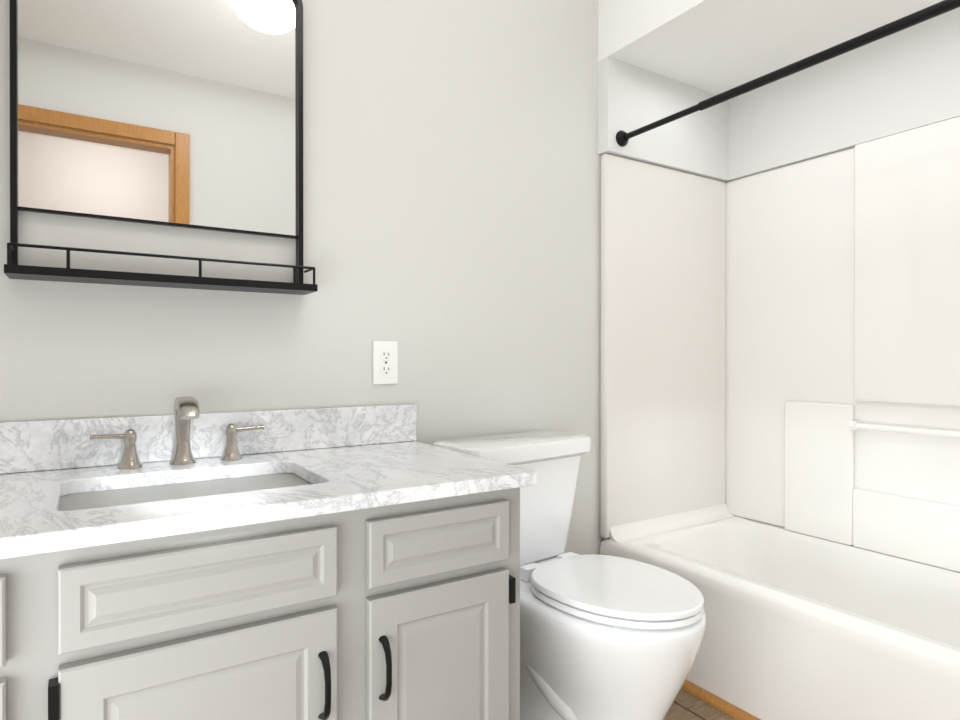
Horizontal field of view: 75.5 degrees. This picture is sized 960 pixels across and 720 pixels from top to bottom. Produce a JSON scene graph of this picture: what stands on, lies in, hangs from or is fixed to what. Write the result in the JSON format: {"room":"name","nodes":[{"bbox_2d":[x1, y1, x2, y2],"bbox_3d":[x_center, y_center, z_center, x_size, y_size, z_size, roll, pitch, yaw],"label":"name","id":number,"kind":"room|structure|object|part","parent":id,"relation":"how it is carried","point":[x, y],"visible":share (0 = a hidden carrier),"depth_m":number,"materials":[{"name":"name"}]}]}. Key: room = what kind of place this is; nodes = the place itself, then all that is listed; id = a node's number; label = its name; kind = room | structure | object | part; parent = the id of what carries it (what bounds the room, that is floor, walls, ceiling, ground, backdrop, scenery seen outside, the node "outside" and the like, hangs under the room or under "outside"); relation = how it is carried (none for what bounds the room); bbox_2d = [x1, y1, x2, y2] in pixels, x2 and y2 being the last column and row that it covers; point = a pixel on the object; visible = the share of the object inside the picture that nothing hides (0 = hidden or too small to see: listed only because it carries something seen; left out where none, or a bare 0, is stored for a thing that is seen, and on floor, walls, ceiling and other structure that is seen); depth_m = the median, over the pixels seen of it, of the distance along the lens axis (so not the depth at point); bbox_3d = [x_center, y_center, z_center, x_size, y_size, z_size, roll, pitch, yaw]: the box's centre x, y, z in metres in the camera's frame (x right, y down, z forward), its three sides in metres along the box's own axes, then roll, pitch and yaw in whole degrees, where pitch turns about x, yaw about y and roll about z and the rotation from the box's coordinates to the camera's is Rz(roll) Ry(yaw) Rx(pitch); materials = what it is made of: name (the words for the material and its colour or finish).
{"room":"bathroom","nodes":[
{"label":"bathroom","id":0,"kind":"room"},
{"bbox_2d":[0,0,603,554],"bbox_3d":[-0.174,-0.235,1.762,2.840,2.330,0.100,0,0,-33],"label":"wall","id":1,"kind":"structure","parent":0,"point":[452,202],"depth_m":1.67,"materials":[{"name":"white paint"}]},
{"bbox_2d":[4,0,316,294],"bbox_3d":[-0.653,-0.532,1.333,0.583,0.744,0.103,0,0,-33],"label":"mirror","id":2,"kind":"object","parent":1,"relation":"attached to","point":[182,113],"visible":1,"depth_m":1.35,"materials":[{"name":"black metal"}]},
{"bbox_2d":[373,341,397,383],"bbox_3d":[-0.251,0.007,1.648,0.070,0.114,0.009,0,0,-33],"label":"electrical outlet","id":3,"kind":"object","parent":1,"relation":"attached to","point":[385,362],"visible":1,"depth_m":1.65,"materials":[{"name":"white plastic"}]},
{"bbox_2d":[598,56,730,181],"bbox_3d":[0.692,-0.839,2.225,0.679,0.307,0.046,0,0,-33],"label":"wall","id":4,"kind":"structure","parent":0,"point":[631,97],"depth_m":2.16,"materials":[{"name":"white paint"}]},
{"bbox_2d":[616,0,959,146],"bbox_3d":[0.856,-0.732,1.447,0.052,0.052,1.442,0,0,-33],"label":"curtain rod","id":5,"kind":"object","parent":4,"relation":"attached to","point":[883,31],"visible":1,"depth_m":1.51,"materials":[{"name":"black metal"}]},
{"bbox_2d":[664,689,736,719],"bbox_3d":[0.712,0.959,0.374,2.840,0.050,3.400,0,0,-33],"label":"floor","id":6,"kind":"structure","parent":0,"point":[685,705],"depth_m":1.65,"materials":[{"name":"brown wood"}]},
{"bbox_2d":[0,397,536,719],"bbox_3d":[-0.540,0.504,1.122,1.220,0.855,0.582,0,0,-33],"label":"bathroom vanity","id":7,"kind":"object","parent":6,"relation":"on","point":[187,560],"visible":1,"depth_m":1.04,"materials":[{"name":"grey paint"}]},
{"bbox_2d":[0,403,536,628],"bbox_3d":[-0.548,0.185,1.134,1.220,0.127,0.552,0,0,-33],"label":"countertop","id":8,"kind":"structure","parent":7,"relation":"on","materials":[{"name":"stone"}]},
{"bbox_2d":[89,397,264,469],"bbox_3d":[-0.613,0.148,1.290,0.336,0.145,0.138,0,0,-33],"label":"faucet","id":9,"kind":"object","parent":8,"relation":"on","point":[186,409],"depth_m":1.31,"materials":[{"name":"silver metal"}]},
{"bbox_2d":[433,430,705,719],"bbox_3d":[0.241,0.574,1.548,0.452,0.712,0.657,0,0,-39],"label":"toilet","id":10,"kind":"object","parent":6,"relation":"on","point":[605,637],"visible":0.81,"depth_m":1.41,"materials":[{"name":"white ceramic"}]},
{"bbox_3d":[0.241,0.386,1.548,0.452,0.336,0.656,0,0,-40],"label":"tank seat","id":11,"kind":"part","parent":10,"relation":"part of","materials":[{"name":"white ceramic"}]},
{"bbox_3d":[0.247,0.743,1.541,0.360,0.375,0.642,0,0,-40],"label":"bowl","id":12,"kind":"part","parent":10,"relation":"part of","materials":[{"name":"white ceramic"}]},
{"bbox_2d":[600,116,959,719],"bbox_3d":[1.091,0.124,1.599,0.675,1.612,1.530,0,0,-33],"label":"bathtub","id":13,"kind":"object","parent":6,"relation":"on","point":[780,426],"visible":0.98,"depth_m":2.03,"materials":[{"name":"white plastic"}]},
{"bbox_2d":[681,680,760,719],"bbox_3d":[0.809,0.931,1.413,0.038,0.038,1.519,0,0,-33],"label":"trim","id":14,"kind":"structure","parent":13,"relation":"attached to","point":[728,708],"depth_m":1.66,"materials":[{"name":"brown wood"}]},
{"bbox_2d":[598,0,942,94],"bbox_3d":[1.093,-1.195,1.594,0.679,0.410,1.539,0,0,-33],"label":"ceiling","id":15,"kind":"structure","parent":0,"point":[716,47],"depth_m":1.91,"materials":[{"name":"white paint"}]},
{"bbox_2d":[728,7,959,180],"bbox_3d":[1.367,-0.837,1.745,0.056,0.307,1.489,0,0,-33],"label":"wall","id":16,"kind":"structure","parent":0,"point":[906,79],"depth_m":1.98,"materials":[{"name":"white paint"}]}
]}

